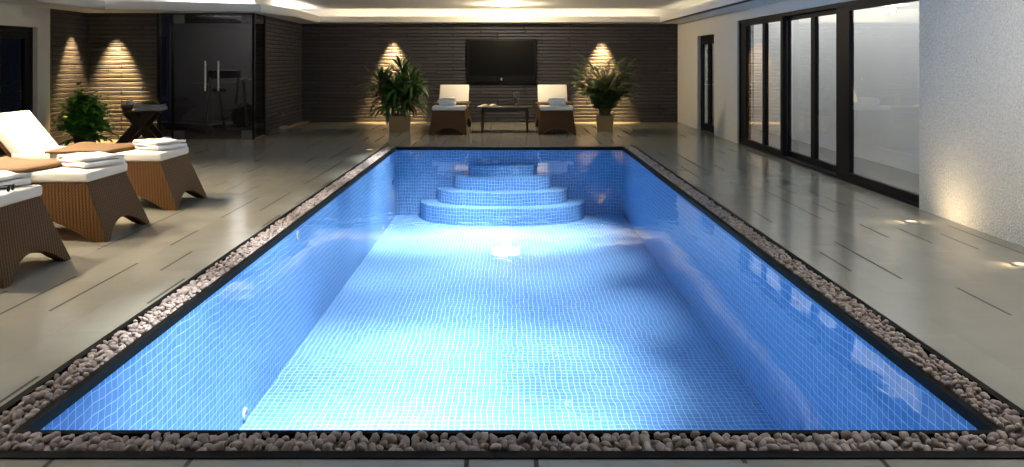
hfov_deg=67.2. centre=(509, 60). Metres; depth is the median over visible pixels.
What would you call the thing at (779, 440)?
pebble
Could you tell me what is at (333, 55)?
wall
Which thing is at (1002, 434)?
pebble
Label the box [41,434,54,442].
pebble
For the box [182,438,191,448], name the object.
pebble
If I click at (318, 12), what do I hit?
trim
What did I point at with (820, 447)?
pebble
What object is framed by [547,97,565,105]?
folded towel
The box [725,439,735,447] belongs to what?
pebble
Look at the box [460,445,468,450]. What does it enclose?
pebble
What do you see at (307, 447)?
pebble
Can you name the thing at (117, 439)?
pebble
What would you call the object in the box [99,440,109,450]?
pebble
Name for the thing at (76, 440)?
pebble
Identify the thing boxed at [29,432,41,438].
pebble
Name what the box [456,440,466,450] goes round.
pebble
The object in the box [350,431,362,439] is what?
pebble
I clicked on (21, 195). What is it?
seat cushion
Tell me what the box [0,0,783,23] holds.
ceiling
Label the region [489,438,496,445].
pebble
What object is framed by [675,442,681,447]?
pebble
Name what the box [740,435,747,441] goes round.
pebble
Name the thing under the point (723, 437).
pebble
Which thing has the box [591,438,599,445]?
pebble
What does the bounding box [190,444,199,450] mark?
pebble
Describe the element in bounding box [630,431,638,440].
pebble
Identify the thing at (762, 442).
pebble
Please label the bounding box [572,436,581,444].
pebble
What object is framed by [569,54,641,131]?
potted palm
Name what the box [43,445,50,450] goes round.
pebble
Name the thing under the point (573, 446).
pebble
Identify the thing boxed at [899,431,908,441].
pebble
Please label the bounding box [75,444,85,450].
pebble
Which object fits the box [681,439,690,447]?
pebble
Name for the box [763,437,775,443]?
pebble
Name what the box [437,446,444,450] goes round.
pebble
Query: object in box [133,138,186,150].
folded towel
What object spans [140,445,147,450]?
pebble
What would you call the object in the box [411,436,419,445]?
pebble
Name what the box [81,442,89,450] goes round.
pebble
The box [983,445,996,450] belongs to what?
pebble
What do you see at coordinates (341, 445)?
pebble
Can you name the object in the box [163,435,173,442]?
pebble
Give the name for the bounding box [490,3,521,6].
ceiling light
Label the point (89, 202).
sun lounger
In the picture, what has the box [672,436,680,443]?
pebble
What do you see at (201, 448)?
pebble
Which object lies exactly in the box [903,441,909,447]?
pebble
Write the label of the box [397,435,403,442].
pebble
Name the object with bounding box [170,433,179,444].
pebble
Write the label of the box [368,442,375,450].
pebble
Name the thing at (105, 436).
pebble
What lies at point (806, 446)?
pebble
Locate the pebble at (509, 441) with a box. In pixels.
[507,439,516,446]
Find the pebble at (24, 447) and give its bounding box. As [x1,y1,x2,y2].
[19,443,33,450]
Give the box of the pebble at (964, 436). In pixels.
[957,435,969,447]
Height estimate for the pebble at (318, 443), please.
0.053 m
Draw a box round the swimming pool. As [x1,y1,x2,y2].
[41,150,977,429]
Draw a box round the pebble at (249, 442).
[244,438,254,450]
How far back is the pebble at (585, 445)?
2.98 m
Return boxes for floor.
[0,117,1023,466]
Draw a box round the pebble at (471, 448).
[468,446,479,450]
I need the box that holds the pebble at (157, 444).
[153,440,162,450]
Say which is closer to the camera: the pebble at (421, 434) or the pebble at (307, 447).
the pebble at (307, 447)
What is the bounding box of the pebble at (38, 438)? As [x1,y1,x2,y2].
[32,435,41,443]
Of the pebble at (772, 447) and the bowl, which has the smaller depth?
the pebble at (772, 447)
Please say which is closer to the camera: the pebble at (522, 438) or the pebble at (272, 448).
the pebble at (272, 448)
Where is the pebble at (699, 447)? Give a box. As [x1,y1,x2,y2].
[695,445,704,450]
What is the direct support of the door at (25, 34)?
in the wall at (69, 30)
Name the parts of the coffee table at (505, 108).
leg, leg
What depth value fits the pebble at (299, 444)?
3.00 m
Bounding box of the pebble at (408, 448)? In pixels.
[404,447,413,450]
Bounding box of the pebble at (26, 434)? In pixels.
[22,431,30,441]
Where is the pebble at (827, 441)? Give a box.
[825,439,832,447]
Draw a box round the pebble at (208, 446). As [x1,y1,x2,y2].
[203,443,212,450]
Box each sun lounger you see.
[0,110,206,210]
[0,185,70,288]
[24,162,149,241]
[429,85,471,134]
[535,85,575,134]
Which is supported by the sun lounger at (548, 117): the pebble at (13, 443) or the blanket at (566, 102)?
the blanket at (566, 102)
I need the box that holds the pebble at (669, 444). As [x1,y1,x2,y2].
[666,442,672,450]
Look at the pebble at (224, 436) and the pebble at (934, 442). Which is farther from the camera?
the pebble at (224, 436)
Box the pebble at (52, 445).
[50,443,58,449]
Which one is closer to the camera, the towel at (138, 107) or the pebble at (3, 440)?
the pebble at (3, 440)
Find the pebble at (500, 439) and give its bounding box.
[497,437,506,443]
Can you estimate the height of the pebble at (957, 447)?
0.035 m
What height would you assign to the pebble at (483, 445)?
0.039 m
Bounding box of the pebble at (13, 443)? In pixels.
[11,440,19,448]
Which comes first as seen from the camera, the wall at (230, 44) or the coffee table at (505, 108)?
the coffee table at (505, 108)
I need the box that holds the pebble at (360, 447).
[357,443,364,450]
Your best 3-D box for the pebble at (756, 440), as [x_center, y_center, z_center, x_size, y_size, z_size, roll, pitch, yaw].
[0.978,1.496,3.031,0.049,0.042,0.034,0,0,-32]
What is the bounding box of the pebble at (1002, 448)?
[997,446,1010,450]
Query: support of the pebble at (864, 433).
on the pebble bed
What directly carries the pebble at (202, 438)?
on the pebble bed
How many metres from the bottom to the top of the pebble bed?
0.096 m
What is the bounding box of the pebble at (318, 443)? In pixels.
[314,438,322,448]
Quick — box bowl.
[121,105,132,110]
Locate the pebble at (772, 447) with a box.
[765,443,781,450]
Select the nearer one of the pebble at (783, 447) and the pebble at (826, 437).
the pebble at (783, 447)
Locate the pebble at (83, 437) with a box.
[79,434,87,441]
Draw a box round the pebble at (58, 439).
[50,436,63,444]
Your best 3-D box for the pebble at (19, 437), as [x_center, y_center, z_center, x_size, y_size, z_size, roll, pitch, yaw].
[-1.948,1.500,3.053,0.050,0.054,0.037,0,0,9]
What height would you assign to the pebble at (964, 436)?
0.048 m
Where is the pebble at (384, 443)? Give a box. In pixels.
[380,440,388,448]
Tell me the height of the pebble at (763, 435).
0.040 m
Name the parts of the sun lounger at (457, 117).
backrest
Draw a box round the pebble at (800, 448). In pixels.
[798,443,803,450]
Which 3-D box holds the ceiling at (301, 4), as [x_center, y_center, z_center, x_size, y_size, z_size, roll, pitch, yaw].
[-1.950,-1.345,8.775,12.700,0.150,20.950,0,0,0]
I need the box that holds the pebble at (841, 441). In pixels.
[839,439,848,445]
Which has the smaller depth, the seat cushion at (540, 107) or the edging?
the edging
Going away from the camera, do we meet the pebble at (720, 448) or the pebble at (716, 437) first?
the pebble at (720, 448)
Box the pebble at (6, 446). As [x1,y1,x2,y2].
[0,442,11,450]
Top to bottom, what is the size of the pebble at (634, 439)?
0.037 m
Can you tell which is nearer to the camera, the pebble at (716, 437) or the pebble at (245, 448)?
the pebble at (245, 448)
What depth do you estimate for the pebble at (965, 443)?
3.00 m
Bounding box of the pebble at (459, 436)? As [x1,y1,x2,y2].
[456,433,464,440]
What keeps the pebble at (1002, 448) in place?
on the pebble bed
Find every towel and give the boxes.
[0,170,31,187]
[57,152,125,168]
[133,104,167,110]
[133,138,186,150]
[437,97,455,105]
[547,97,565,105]
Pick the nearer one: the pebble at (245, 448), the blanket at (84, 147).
the pebble at (245, 448)
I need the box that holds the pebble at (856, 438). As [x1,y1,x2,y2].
[851,434,863,443]
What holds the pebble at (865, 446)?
on the pebble bed
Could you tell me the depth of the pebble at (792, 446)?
2.99 m
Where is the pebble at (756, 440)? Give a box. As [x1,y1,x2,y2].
[752,435,762,447]
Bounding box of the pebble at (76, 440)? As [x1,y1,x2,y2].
[72,436,82,444]
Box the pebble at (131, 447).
[122,444,136,450]
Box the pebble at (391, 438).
[385,434,397,443]
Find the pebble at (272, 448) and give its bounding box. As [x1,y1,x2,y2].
[268,446,277,450]
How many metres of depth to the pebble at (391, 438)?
3.03 m
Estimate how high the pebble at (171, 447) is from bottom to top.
0.039 m
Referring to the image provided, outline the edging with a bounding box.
[0,146,1023,458]
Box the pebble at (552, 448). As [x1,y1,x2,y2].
[550,446,557,450]
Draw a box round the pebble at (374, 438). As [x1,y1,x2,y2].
[368,434,377,444]
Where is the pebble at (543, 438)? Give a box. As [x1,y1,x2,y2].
[539,433,547,444]
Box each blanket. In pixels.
[0,157,61,172]
[44,142,134,153]
[432,101,470,104]
[535,101,573,104]
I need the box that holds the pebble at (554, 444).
[549,442,557,450]
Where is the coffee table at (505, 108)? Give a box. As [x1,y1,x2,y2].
[477,105,532,131]
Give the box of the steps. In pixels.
[421,164,583,225]
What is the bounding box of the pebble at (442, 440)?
[441,439,449,442]
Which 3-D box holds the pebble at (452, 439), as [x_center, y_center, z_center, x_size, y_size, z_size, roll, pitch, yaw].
[-0.220,1.505,3.043,0.046,0.037,0.038,0,0,-21]
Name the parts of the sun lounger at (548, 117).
backrest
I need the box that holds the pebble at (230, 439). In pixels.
[227,436,237,443]
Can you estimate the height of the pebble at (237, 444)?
0.040 m
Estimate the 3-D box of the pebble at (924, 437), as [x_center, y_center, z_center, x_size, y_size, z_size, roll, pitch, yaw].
[1.660,1.507,3.080,0.043,0.040,0.033,0,0,7]
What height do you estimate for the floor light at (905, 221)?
0.010 m
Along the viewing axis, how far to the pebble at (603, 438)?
3.04 m
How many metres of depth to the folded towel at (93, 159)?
6.75 m
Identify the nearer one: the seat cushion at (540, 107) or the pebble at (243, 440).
the pebble at (243, 440)
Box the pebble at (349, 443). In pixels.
[345,440,355,450]
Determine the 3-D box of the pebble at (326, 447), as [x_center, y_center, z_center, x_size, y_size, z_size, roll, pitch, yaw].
[-0.704,1.497,2.977,0.040,0.041,0.040,0,0,10]
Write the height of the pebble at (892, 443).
0.029 m
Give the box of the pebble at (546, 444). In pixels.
[544,442,550,449]
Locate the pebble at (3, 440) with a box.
[0,437,9,445]
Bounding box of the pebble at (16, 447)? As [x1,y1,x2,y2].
[11,444,20,450]
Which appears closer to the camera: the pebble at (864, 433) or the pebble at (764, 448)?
the pebble at (764, 448)
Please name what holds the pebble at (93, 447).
on the pebble bed
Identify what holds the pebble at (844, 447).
on the pebble bed
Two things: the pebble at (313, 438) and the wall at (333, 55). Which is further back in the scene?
the wall at (333, 55)
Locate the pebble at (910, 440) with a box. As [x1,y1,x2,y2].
[905,437,913,445]
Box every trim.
[10,147,1008,445]
[102,0,713,15]
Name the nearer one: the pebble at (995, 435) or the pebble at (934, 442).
the pebble at (934, 442)
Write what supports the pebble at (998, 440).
on the pebble bed
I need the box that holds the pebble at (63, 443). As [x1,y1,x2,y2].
[58,440,67,447]
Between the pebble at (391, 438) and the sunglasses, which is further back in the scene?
the sunglasses
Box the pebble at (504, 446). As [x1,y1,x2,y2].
[501,443,507,449]
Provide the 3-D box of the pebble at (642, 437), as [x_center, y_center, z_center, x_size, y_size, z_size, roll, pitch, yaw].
[0.534,1.498,3.043,0.049,0.033,0.041,0,0,37]
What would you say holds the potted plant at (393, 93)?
on the floor
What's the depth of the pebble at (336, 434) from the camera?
3.06 m
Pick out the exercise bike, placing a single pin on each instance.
(241, 115)
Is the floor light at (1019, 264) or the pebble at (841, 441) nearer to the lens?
the pebble at (841, 441)
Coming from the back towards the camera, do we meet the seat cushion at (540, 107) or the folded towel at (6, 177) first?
the seat cushion at (540, 107)
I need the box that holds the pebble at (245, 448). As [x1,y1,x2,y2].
[242,445,251,450]
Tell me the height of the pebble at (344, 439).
0.041 m
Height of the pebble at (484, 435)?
0.035 m
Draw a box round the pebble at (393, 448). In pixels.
[388,446,396,450]
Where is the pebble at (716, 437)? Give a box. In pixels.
[710,432,724,444]
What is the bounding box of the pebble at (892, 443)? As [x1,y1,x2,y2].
[886,440,897,449]
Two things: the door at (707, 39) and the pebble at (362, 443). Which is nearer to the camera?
the pebble at (362, 443)
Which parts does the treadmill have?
handrail, handrail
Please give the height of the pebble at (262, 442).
0.032 m
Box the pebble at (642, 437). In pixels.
[639,434,650,444]
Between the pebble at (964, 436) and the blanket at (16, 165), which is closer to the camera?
the pebble at (964, 436)
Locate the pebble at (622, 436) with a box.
[619,434,626,439]
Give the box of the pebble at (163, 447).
[159,442,169,450]
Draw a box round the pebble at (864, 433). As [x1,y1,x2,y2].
[860,430,870,442]
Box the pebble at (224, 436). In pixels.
[217,433,227,441]
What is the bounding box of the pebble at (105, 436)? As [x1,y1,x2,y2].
[98,433,112,440]
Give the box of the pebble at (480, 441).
[477,439,485,445]
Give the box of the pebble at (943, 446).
[940,442,946,448]
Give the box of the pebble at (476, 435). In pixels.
[471,432,480,440]
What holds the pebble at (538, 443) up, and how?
on the pebble bed
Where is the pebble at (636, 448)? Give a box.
[634,445,641,450]
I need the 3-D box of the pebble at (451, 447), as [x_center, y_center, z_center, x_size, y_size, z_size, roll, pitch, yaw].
[-0.233,1.510,2.980,0.046,0.051,0.041,0,0,41]
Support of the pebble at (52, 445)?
on the pebble bed
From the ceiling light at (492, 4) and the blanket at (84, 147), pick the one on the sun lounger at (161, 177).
the blanket at (84, 147)
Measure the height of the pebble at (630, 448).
0.034 m
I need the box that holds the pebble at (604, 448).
[601,446,610,450]
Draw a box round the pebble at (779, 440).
[775,438,785,444]
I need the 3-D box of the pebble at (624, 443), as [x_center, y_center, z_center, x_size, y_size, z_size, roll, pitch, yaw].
[0.454,1.494,3.002,0.036,0.036,0.050,0,0,-45]
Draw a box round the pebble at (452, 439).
[449,436,458,443]
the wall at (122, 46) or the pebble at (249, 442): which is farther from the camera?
the wall at (122, 46)
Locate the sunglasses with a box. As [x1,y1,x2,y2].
[0,184,14,191]
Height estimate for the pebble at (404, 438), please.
0.059 m
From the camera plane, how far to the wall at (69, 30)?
13.59 m
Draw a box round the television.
[467,39,535,81]
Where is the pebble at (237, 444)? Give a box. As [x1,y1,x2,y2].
[231,440,243,449]
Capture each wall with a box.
[0,3,88,144]
[89,13,161,139]
[169,23,255,121]
[185,13,677,121]
[256,14,301,134]
[678,0,1023,246]
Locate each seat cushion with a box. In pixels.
[0,185,41,206]
[11,146,188,160]
[24,162,126,181]
[432,104,468,109]
[538,105,572,109]
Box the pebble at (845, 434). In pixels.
[841,430,852,438]
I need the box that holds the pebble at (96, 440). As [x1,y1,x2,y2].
[92,436,100,443]
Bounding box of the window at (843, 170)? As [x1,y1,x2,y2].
[739,0,918,207]
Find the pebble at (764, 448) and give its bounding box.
[757,446,769,450]
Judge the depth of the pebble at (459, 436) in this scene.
3.07 m
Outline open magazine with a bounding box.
[478,104,501,106]
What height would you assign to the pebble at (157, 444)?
0.040 m
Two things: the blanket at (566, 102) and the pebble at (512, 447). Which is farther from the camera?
the blanket at (566, 102)
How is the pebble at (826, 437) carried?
on the pebble bed
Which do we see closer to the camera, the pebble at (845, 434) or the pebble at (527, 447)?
the pebble at (527, 447)
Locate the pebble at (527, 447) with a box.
[522,443,530,450]
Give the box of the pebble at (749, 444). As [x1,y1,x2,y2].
[745,441,755,449]
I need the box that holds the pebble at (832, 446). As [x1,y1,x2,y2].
[828,442,842,450]
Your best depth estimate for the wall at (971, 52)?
7.12 m
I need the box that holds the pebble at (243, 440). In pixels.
[238,438,246,448]
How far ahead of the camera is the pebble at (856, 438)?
3.03 m
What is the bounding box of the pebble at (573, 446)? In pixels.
[570,443,578,449]
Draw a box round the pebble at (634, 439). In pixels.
[632,437,639,445]
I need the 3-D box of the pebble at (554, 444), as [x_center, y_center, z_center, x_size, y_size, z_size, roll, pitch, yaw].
[0.168,1.506,3.012,0.038,0.038,0.041,0,0,-17]
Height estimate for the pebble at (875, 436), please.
0.036 m
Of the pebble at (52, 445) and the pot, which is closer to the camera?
the pebble at (52, 445)
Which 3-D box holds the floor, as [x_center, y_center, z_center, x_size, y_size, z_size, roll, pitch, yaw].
[0.335,1.569,11.250,17.330,0.162,25.500,0,0,0]
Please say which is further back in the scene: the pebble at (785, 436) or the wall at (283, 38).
the wall at (283, 38)
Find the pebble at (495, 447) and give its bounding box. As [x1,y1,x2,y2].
[490,443,500,450]
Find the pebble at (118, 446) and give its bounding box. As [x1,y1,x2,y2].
[112,442,124,450]
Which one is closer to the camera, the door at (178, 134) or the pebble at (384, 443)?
the pebble at (384, 443)
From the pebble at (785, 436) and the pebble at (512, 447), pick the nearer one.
the pebble at (512, 447)
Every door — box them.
[0,25,32,153]
[174,15,251,138]
[701,34,713,132]
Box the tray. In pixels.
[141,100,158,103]
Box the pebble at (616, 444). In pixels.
[614,442,623,448]
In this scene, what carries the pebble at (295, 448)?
on the pebble bed
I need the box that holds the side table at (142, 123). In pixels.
[113,109,170,142]
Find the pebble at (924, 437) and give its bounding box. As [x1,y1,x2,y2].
[919,432,929,441]
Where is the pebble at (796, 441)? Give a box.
[793,438,799,444]
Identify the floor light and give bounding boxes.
[903,220,918,223]
[1011,262,1023,266]
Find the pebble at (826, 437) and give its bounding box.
[824,435,834,442]
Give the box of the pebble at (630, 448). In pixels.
[625,446,634,450]
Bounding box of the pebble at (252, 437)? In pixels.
[248,435,257,442]
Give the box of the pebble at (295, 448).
[292,446,299,450]
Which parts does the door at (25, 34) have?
frame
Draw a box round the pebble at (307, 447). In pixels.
[300,444,314,450]
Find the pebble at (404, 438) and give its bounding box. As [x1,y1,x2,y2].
[400,435,409,446]
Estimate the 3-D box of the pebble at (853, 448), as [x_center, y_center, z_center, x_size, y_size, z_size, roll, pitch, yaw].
[1.331,1.496,2.977,0.024,0.026,0.036,0,0,3]
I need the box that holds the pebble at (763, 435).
[760,433,770,437]
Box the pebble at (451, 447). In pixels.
[446,444,455,450]
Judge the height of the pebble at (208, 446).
0.029 m
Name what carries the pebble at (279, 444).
on the pebble bed
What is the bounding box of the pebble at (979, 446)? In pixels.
[975,443,987,450]
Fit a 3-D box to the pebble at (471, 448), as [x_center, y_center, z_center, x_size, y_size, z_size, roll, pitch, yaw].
[-0.137,1.505,2.971,0.046,0.039,0.034,0,0,4]
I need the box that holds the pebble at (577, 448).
[573,446,581,450]
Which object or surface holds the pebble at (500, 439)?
on the pebble bed
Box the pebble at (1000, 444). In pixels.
[996,442,1004,447]
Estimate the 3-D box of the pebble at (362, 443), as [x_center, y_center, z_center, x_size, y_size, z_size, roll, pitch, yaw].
[-0.578,1.506,3.003,0.039,0.036,0.055,0,0,-37]
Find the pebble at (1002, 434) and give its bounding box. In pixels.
[996,430,1007,443]
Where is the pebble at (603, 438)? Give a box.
[600,436,612,443]
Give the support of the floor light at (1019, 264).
on the floor
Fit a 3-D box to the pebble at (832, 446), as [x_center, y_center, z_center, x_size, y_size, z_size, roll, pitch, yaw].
[1.261,1.498,2.974,0.037,0.035,0.061,0,0,-38]
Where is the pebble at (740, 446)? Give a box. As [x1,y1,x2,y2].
[735,442,745,450]
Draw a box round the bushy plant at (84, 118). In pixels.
[51,81,120,145]
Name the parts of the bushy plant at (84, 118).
pot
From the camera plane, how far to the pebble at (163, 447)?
2.97 m
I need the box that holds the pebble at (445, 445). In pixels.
[438,443,449,450]
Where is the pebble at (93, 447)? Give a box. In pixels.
[88,444,97,450]
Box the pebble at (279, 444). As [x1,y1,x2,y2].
[273,441,283,448]
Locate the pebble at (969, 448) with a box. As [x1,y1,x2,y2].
[967,445,976,450]
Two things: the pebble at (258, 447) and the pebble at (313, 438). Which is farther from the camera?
the pebble at (313, 438)
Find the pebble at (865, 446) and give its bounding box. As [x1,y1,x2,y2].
[859,443,871,450]
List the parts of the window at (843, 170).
pane, sash, sash, sash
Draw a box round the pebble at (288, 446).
[282,442,292,450]
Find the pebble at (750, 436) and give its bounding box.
[747,433,757,440]
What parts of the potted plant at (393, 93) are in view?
pot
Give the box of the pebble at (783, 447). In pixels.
[779,444,789,450]
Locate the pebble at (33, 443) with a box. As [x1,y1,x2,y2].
[31,440,36,447]
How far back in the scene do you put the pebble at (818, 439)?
3.03 m
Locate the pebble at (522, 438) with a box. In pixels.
[517,433,526,443]
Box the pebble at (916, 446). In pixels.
[913,443,923,450]
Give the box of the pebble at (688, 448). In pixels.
[684,446,695,450]
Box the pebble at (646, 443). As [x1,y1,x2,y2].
[644,441,650,450]
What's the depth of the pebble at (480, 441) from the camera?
3.03 m
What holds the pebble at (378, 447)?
on the pebble bed
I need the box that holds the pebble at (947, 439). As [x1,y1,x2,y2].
[945,438,955,444]
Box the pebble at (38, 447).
[34,444,41,450]
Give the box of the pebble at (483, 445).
[479,442,488,449]
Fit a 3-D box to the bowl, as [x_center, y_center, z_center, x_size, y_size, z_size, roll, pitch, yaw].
[-6.950,0.850,14.000,0.220,0.110,0.220,0,0,0]
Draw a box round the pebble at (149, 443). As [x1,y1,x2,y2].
[143,439,153,447]
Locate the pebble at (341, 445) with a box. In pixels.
[337,442,344,448]
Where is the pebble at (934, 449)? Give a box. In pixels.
[932,448,947,450]
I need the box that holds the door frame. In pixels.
[157,13,264,139]
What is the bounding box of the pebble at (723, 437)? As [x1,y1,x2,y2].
[722,436,729,446]
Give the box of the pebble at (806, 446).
[802,442,812,450]
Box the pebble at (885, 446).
[880,442,893,450]
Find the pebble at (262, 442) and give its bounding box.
[254,439,265,445]
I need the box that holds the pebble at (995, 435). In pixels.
[987,432,999,443]
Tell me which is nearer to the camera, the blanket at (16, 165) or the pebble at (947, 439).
the pebble at (947, 439)
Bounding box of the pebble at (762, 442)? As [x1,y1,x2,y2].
[758,439,766,447]
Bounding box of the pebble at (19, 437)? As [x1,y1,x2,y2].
[12,433,23,442]
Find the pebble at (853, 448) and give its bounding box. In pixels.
[851,444,857,450]
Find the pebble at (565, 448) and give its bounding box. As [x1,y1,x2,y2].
[562,446,570,450]
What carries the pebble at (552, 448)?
on the pebble bed
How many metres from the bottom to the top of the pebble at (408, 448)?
0.030 m
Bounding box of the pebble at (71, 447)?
[65,443,76,450]
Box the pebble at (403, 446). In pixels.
[397,442,406,450]
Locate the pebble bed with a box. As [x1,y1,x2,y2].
[0,145,1023,450]
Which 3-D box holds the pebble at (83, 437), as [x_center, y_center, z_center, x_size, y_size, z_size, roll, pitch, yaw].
[-1.699,1.499,3.052,0.049,0.033,0.032,0,0,-31]
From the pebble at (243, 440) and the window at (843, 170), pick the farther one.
the window at (843, 170)
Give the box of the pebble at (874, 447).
[869,443,880,450]
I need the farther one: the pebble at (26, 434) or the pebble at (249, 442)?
the pebble at (26, 434)
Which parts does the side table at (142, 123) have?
leg, leg, leg, leg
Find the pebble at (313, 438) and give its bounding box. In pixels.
[307,435,316,444]
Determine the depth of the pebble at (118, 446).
2.97 m
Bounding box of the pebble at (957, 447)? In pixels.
[953,443,962,450]
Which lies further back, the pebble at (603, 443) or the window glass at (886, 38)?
the window glass at (886, 38)
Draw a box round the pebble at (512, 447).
[509,444,520,450]
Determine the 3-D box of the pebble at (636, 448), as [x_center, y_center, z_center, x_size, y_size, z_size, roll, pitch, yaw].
[0.493,1.502,2.973,0.048,0.042,0.037,0,0,-37]
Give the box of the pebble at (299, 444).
[296,441,304,447]
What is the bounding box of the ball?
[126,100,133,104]
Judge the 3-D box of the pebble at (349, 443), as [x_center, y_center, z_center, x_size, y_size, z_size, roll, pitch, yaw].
[-0.621,1.503,3.004,0.038,0.035,0.051,0,0,-34]
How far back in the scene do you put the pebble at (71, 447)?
2.97 m
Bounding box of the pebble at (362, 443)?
[356,442,366,449]
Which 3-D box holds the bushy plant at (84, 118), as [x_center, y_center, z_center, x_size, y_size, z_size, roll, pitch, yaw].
[-7.444,0.932,13.518,1.091,1.159,1.060,0,0,11]
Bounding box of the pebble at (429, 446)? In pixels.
[425,442,434,450]
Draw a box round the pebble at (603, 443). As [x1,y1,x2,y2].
[600,441,611,447]
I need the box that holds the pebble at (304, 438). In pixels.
[294,436,307,445]
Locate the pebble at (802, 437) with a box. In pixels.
[798,433,806,441]
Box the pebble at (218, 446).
[211,441,223,450]
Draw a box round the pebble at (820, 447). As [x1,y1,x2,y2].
[817,445,827,450]
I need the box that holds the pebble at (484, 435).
[480,432,488,441]
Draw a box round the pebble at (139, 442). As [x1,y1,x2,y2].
[133,438,144,447]
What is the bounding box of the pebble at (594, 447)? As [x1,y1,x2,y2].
[589,443,600,450]
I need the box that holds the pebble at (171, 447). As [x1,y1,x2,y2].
[167,444,175,450]
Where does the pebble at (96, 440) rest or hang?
on the pebble bed
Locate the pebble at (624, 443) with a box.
[619,439,631,448]
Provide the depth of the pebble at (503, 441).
3.00 m
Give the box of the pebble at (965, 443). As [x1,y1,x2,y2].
[959,439,970,448]
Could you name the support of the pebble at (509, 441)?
on the pebble bed
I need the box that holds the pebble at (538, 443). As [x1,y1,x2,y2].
[533,440,541,448]
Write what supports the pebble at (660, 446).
on the pebble bed
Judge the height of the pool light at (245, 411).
0.090 m
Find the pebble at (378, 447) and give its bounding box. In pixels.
[375,445,383,450]
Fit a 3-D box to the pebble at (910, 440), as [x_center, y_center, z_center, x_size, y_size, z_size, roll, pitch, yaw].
[1.576,1.501,3.033,0.032,0.028,0.040,0,0,33]
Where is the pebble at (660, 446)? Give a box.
[656,442,665,450]
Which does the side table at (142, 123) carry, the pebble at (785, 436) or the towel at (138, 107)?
the towel at (138, 107)
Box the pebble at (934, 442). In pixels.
[930,438,940,447]
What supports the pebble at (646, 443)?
on the pebble bed
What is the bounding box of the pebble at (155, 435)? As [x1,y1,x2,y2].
[151,431,160,440]
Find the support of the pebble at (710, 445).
on the pebble bed
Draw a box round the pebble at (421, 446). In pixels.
[417,442,425,450]
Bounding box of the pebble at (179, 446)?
[175,443,181,449]
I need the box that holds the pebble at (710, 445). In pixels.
[706,439,714,450]
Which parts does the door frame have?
post, post, head rail, post, post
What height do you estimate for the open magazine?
0.046 m
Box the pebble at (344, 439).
[340,436,348,443]
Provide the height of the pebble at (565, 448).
0.030 m
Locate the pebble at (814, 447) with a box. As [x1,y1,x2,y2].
[811,445,818,450]
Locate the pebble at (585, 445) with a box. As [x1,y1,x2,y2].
[579,442,590,450]
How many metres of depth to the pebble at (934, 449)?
2.97 m
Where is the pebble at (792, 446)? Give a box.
[788,443,797,450]
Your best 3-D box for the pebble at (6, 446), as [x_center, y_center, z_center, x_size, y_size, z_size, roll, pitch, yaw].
[-1.948,1.498,2.977,0.038,0.047,0.054,0,0,-38]
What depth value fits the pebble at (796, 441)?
3.03 m
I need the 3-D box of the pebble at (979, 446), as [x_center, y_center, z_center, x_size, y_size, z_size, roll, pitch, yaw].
[1.828,1.497,2.982,0.043,0.038,0.034,0,0,8]
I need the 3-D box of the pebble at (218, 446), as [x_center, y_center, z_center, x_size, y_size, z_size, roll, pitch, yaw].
[-1.129,1.497,2.971,0.050,0.055,0.038,0,0,35]
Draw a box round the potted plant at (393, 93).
[355,55,429,131]
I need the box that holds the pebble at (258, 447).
[253,444,261,450]
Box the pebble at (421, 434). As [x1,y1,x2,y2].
[416,430,427,439]
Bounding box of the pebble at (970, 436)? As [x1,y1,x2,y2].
[965,434,975,440]
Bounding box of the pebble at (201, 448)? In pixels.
[196,447,206,450]
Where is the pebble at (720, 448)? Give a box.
[716,446,726,450]
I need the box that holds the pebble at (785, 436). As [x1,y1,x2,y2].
[781,433,793,442]
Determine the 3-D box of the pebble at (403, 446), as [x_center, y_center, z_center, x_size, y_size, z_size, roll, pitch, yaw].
[-0.419,1.506,3.004,0.040,0.033,0.030,0,0,-10]
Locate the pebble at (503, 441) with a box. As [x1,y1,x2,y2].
[501,439,508,450]
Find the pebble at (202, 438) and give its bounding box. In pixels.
[197,434,208,446]
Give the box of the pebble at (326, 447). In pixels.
[322,442,332,450]
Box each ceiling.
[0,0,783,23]
[274,0,705,8]
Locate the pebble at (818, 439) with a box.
[814,434,824,445]
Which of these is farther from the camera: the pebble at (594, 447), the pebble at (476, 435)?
the pebble at (476, 435)
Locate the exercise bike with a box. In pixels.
[199,77,255,133]
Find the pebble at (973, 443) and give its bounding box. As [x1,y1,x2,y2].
[970,440,978,449]
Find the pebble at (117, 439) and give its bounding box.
[115,436,123,441]
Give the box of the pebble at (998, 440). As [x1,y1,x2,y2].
[996,439,1006,443]
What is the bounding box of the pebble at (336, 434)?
[331,431,340,439]
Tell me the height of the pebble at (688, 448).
0.043 m
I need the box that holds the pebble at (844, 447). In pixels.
[840,443,851,450]
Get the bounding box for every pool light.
[242,407,247,419]
[296,231,299,239]
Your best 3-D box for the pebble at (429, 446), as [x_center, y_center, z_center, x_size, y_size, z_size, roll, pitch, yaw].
[-0.310,1.496,2.979,0.041,0.035,0.035,0,0,34]
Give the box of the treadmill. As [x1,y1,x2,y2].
[162,70,240,129]
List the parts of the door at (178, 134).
handle, handle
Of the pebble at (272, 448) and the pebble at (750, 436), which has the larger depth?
the pebble at (750, 436)
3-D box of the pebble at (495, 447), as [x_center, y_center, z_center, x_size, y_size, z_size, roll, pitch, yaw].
[-0.054,1.495,2.979,0.046,0.034,0.040,0,0,-2]
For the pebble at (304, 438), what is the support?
on the pebble bed
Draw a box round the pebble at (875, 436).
[870,433,881,439]
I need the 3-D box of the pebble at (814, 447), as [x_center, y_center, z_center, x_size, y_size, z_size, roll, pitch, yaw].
[1.176,1.505,2.972,0.036,0.042,0.036,0,0,26]
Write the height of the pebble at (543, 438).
0.039 m
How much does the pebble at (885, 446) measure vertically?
0.039 m

